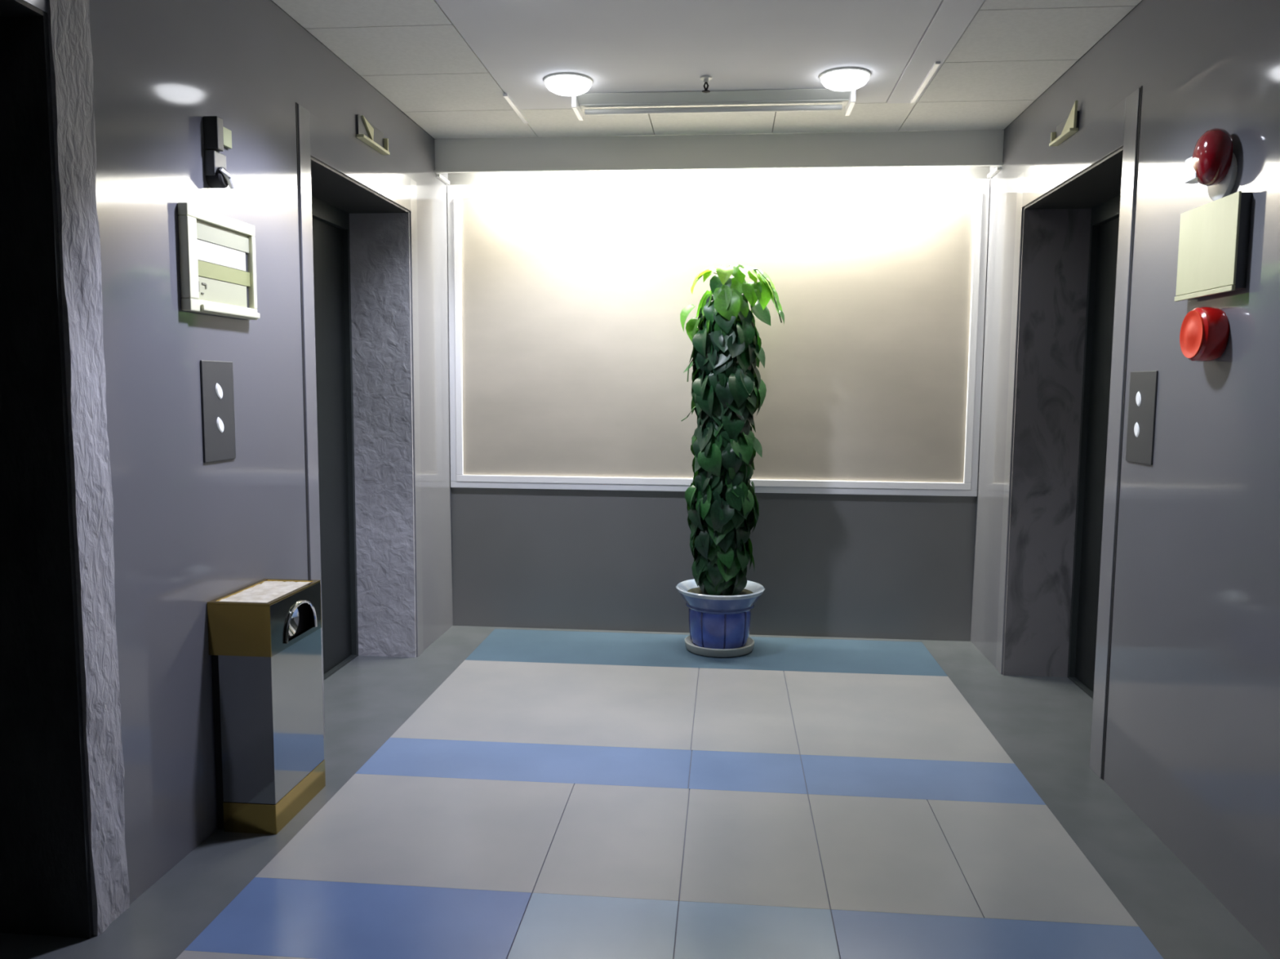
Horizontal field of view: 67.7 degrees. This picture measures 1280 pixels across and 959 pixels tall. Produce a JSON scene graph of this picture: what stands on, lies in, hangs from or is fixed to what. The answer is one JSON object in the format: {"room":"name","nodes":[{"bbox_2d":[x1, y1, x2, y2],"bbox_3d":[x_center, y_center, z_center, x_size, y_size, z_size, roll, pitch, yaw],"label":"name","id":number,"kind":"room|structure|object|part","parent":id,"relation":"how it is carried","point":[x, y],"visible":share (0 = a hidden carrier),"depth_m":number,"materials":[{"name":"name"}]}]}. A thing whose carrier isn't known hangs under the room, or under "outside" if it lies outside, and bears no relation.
{"room":"elevator lobby","nodes":[
{"label":"elevator lobby","id":0,"kind":"room"},
{"bbox_2d":[23,0,453,936],"bbox_3d":[-1.565,-0.150,1.875,0.360,2.656,7.060,1,6,5],"label":"wall","id":1,"kind":"structure","parent":0,"point":[189,532],"depth_m":2.80,"materials":[{"name":"paint"}]},
{"bbox_2d":[0,0,93,938],"bbox_3d":[-1.578,0.092,1.705,0.343,2.205,1.175,1,6,5],"label":"door","id":2,"kind":"structure","parent":1,"relation":"in","point":[45,880],"depth_m":2.28,"materials":[{"name":"black metal"}]},
{"bbox_2d":[47,0,129,936],"bbox_3d":[-1.337,-0.191,2.316,0.015,2.656,0.134,1,6,5],"label":"trim","id":3,"kind":"structure","parent":1,"relation":"attached to","point":[71,59],"depth_m":2.32,"materials":[{"name":"stone"}]},
{"bbox_2d":[200,360,235,462],"bbox_3d":[-1.284,-0.209,2.915,0.010,0.303,0.179,1,6,5],"label":"plate","id":4,"kind":"object","parent":1,"relation":"attached to","point":[216,376],"visible":1,"depth_m":2.90,"materials":[{"name":"grey metal"}]},
{"bbox_2d":[177,202,259,319],"bbox_3d":[-1.265,-0.648,2.889,0.040,0.300,0.390,1,6,5],"label":"notice board","id":5,"kind":"object","parent":1,"relation":"attached to","point":[218,264],"visible":1,"depth_m":2.86,"materials":[{"name":"grey plastic"}]},
{"bbox_2d":[203,115,234,189],"bbox_3d":[-1.248,-0.976,2.884,0.064,0.200,0.145,1,6,5],"label":"indicator","id":6,"kind":"object","parent":1,"relation":"attached to","point":[216,136],"visible":1,"depth_m":2.82,"materials":[{"name":"grey plastic"}]},
{"bbox_2d":[295,102,423,738],"bbox_3d":[-1.345,-0.229,4.184,0.351,2.372,1.317,1,6,5],"label":"door","id":7,"kind":"structure","parent":1,"relation":"in","point":[357,268],"depth_m":4.67,"materials":[{"name":"metal"}]},
{"bbox_3d":[-1.228,-0.168,3.572,0.006,2.370,0.090,1,6,5],"label":"jamb trim","id":8,"kind":"part","parent":7,"relation":"part of","materials":[{"name":"grey metal"}]},
{"bbox_3d":[-1.486,-0.138,4.477,0.020,2.109,0.524,1,6,5],"label":"panel","id":9,"kind":"part","parent":7,"relation":"part of","materials":[{"name":"black metal"}]},
{"bbox_3d":[-1.498,-0.148,4.212,0.045,2.203,1.101,1,6,5],"label":"frame","id":10,"kind":"part","parent":7,"relation":"part of","materials":[{"name":"grey metal"}]},
{"bbox_3d":[-1.505,0.942,4.329,0.045,0.010,1.026,1,6,5],"label":"sill","id":11,"kind":"part","parent":7,"relation":"part of","materials":[{"name":"grey metal"}]},
{"bbox_3d":[-1.165,-1.327,4.068,0.006,0.157,1.125,1,6,5],"label":"header trim","id":12,"kind":"part","parent":7,"relation":"part of","materials":[{"name":"metal"}]},
{"bbox_3d":[-1.117,-0.283,4.776,0.006,2.370,0.090,1,6,5],"label":"jamb trim","id":13,"kind":"part","parent":7,"relation":"part of","materials":[{"name":"grey metal"}]},
{"bbox_2d":[355,114,389,155],"bbox_3d":[-1.145,-1.481,4.103,0.034,0.096,0.316,1,6,5],"label":"indicator","id":14,"kind":"object","parent":1,"relation":"attached to","point":[367,133],"visible":1,"depth_m":4.07,"materials":[{"name":"grey plastic"}]},
{"bbox_2d":[435,173,449,184],"bbox_3d":[-1.057,-1.613,5.125,0.020,0.014,0.185,1,6,5],"label":"trim","id":15,"kind":"structure","parent":1,"relation":"attached to","point":[439,176],"depth_m":5.11,"materials":[{"name":"white"}]},
{"bbox_2d":[434,129,1004,173],"bbox_3d":[0.365,-1.674,4.881,2.895,0.171,0.028,1,6,5],"label":"beam","id":16,"kind":"structure","parent":1,"relation":"attached to","point":[937,148],"depth_m":4.87,"materials":[{"name":"white paint"}]},
{"bbox_2d":[0,625,1274,958],"bbox_3d":[0.045,1.247,1.861,3.655,0.100,7.300,1,6,5],"label":"floor","id":17,"kind":"structure","parent":0,"point":[489,793],"depth_m":2.97,"materials":[{"name":"grey tile"}]},
{"bbox_2d":[207,578,325,834],"bbox_3d":[-1.186,0.710,3.072,0.205,0.718,0.360,1,6,5],"label":"waste bin","id":18,"kind":"object","parent":17,"relation":"on","point":[264,645],"visible":1,"depth_m":2.92,"materials":[{"name":"silver metal"}]},
{"bbox_3d":[-1.090,0.439,3.037,0.001,0.157,0.352,1,6,5],"label":"mouth plate","id":19,"kind":"part","parent":18,"relation":"part of","materials":[{"name":"silver metal"}]},
{"bbox_2d":[675,263,784,657],"bbox_3d":[0.426,-0.099,4.939,0.464,1.995,0.465,-4,7,-38],"label":"pothos","id":20,"kind":"object","parent":17,"relation":"on","point":[728,388],"visible":1,"depth_m":4.82,"materials":[{"name":"green plant"}]},
{"bbox_3d":[0.281,-0.351,4.904,0.144,0.106,0.015,-1,6,-11],"label":"stem","id":21,"kind":"part","parent":20,"relation":"part of","materials":[{"name":"green plant"}]},
{"bbox_3d":[0.297,-0.566,4.885,0.116,0.133,0.010,-1,6,-16],"label":"stem","id":22,"kind":"part","parent":20,"relation":"part of","materials":[{"name":"green plant"}]},
{"bbox_3d":[0.593,-0.927,4.822,0.254,0.269,0.022,2,6,12],"label":"stem","id":23,"kind":"part","parent":20,"relation":"part of","materials":[{"name":"green plant"}]},
{"bbox_2d":[271,0,1142,139],"bbox_3d":[0.065,-1.490,1.596,3.615,0.112,7.300,1,6,5],"label":"ceiling","id":24,"kind":"structure","parent":0,"point":[456,68],"depth_m":3.69,"materials":[{"name":"grey"}]},
{"bbox_2d":[543,72,592,96],"bbox_3d":[-0.302,-1.657,4.025,0.206,0.052,0.206,1,6,5],"label":"ceiling light","id":25,"kind":"object","parent":24,"relation":"attached to","point":[566,84],"visible":1,"depth_m":3.97,"materials":[{"name":"white"}]},
{"bbox_3d":[-0.020,-1.418,1.243,1.686,0.012,6.326,1,6,5],"label":"gypsum panel","id":26,"kind":"part","parent":24,"relation":"part of","materials":[{"name":"white paint"}]},
{"bbox_2d":[700,75,712,93],"bbox_3d":[0.275,-1.642,3.974,0.052,0.062,0.052,1,6,5],"label":"sprinkler head","id":27,"kind":"object","parent":24,"relation":"attached to","point":[705,78],"visible":1,"depth_m":3.97},
{"bbox_2d":[571,88,856,120],"bbox_3d":[0.321,-1.667,4.247,1.232,0.065,0.215,1,6,5],"label":"fluorescent light fixture","id":28,"kind":"object","parent":24,"relation":"attached to","point":[824,99],"visible":0.86,"depth_m":4.21,"materials":[{"name":"white metal"}]},
{"bbox_2d":[819,66,871,91],"bbox_3d":[0.844,-1.639,3.932,0.206,0.052,0.206,1,6,5],"label":"ceiling light","id":29,"kind":"object","parent":24,"relation":"attached to","point":[842,78],"visible":1,"depth_m":3.87,"materials":[{"name":"white"}]},
{"bbox_2d":[447,166,990,641],"bbox_3d":[0.382,-0.465,5.287,3.615,2.656,0.120,1,6,5],"label":"wall","id":30,"kind":"structure","parent":0,"point":[885,566],"depth_m":5.29,"materials":[{"name":"paint"}]},
{"bbox_2d":[447,178,990,496],"bbox_3d":[0.378,-0.761,5.183,2.889,1.665,0.030,1,6,5],"label":"wall panel","id":31,"kind":"object","parent":30,"relation":"attached to","point":[570,351],"visible":0.97,"depth_m":5.17,"materials":[{"name":"white paint"}]},
{"bbox_2d":[689,608,751,648],"bbox_3d":[0.419,0.764,5.023,0.326,0.189,0.326,1,6,5],"label":"pot","id":32,"kind":"object","parent":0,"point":[708,628],"depth_m":4.88,"materials":[{"name":"blue ceramic"}]},
{"bbox_2d":[970,0,1279,958],"bbox_3d":[1.676,-0.098,1.582,0.360,2.656,7.060,1,6,5],"label":"wall","id":33,"kind":"structure","parent":0,"point":[1193,741],"depth_m":2.77,"materials":[{"name":"laminate"}]},
{"bbox_2d":[986,166,1001,177],"bbox_3d":[1.806,-1.566,4.867,0.020,0.014,0.185,1,6,5],"label":"trim","id":34,"kind":"structure","parent":33,"relation":"attached to","point":[997,169],"depth_m":4.84,"materials":[{"name":"white"}]},
{"bbox_2d":[1048,100,1079,146],"bbox_3d":[1.703,-1.426,3.836,0.034,0.112,0.257,1,6,5],"label":"indicator","id":35,"kind":"object","parent":33,"relation":"attached to","point":[1069,126],"visible":1,"depth_m":3.79,"materials":[{"name":"grey plastic"}]},
{"bbox_2d":[995,85,1142,780],"bbox_3d":[1.877,-0.179,3.913,0.351,2.372,1.347,1,6,5],"label":"door","id":36,"kind":"structure","parent":33,"relation":"in","point":[1077,237],"depth_m":4.42,"materials":[{"name":"metal"}]},
{"bbox_3d":[1.763,-0.240,4.551,0.006,2.370,0.090,1,6,5],"label":"jamb trim","id":37,"kind":"part","parent":36,"relation":"part of","materials":[{"name":"grey metal"}]},
{"bbox_3d":[1.715,-1.282,3.835,0.006,0.160,1.140,1,6,5],"label":"header trim","id":38,"kind":"part","parent":36,"relation":"part of","materials":[{"name":"metal"}]},
{"bbox_3d":[2.023,0.997,4.038,0.045,0.010,1.041,1,6,5],"label":"sill","id":39,"kind":"part","parent":36,"relation":"part of","materials":[{"name":"grey metal"}]},
{"bbox_3d":[2.030,-0.092,3.920,0.045,2.200,1.116,1,6,5],"label":"frame","id":40,"kind":"part","parent":36,"relation":"part of","materials":[{"name":"grey metal"}]},
{"bbox_3d":[2.067,-0.082,4.188,0.020,2.106,0.531,1,6,5],"label":"panel","id":41,"kind":"part","parent":36,"relation":"part of","materials":[{"name":"black metal"}]},
{"bbox_3d":[1.650,-0.123,3.325,0.006,2.370,0.105,1,6,5],"label":"jamb trim","id":42,"kind":"part","parent":36,"relation":"part of","materials":[{"name":"grey metal"}]},
{"bbox_2d":[1125,370,1158,465],"bbox_3d":[1.629,-0.203,3.107,0.010,0.297,0.195,1,6,5],"label":"plate","id":43,"kind":"object","parent":33,"relation":"attached to","point":[1143,384],"visible":1,"depth_m":3.10,"materials":[{"name":"grey metal"}]},
{"bbox_2d":[1179,306,1229,361],"bbox_3d":[1.560,-0.403,2.648,0.072,0.152,0.152,1,6,5],"label":"bell","id":44,"kind":"object","parent":33,"relation":"attached to","point":[1204,334],"visible":1,"depth_m":2.60,"materials":[{"name":"red metal"}]},
{"bbox_2d":[1183,128,1237,200],"bbox_3d":[1.557,-0.859,2.609,0.086,0.189,0.143,1,6,5],"label":"fire alarm strobe","id":45,"kind":"object","parent":33,"relation":"attached to","point":[1212,164],"visible":0.99,"depth_m":2.57,"materials":[{"name":"red plastic"}]},
{"bbox_2d":[1174,191,1252,301],"bbox_3d":[1.581,-0.636,2.644,0.036,0.254,0.324,1,6,5],"label":"wall box","id":46,"kind":"object","parent":33,"relation":"attached to","point":[1214,238],"visible":1,"depth_m":2.59,"materials":[{"name":"grey"}]}
]}

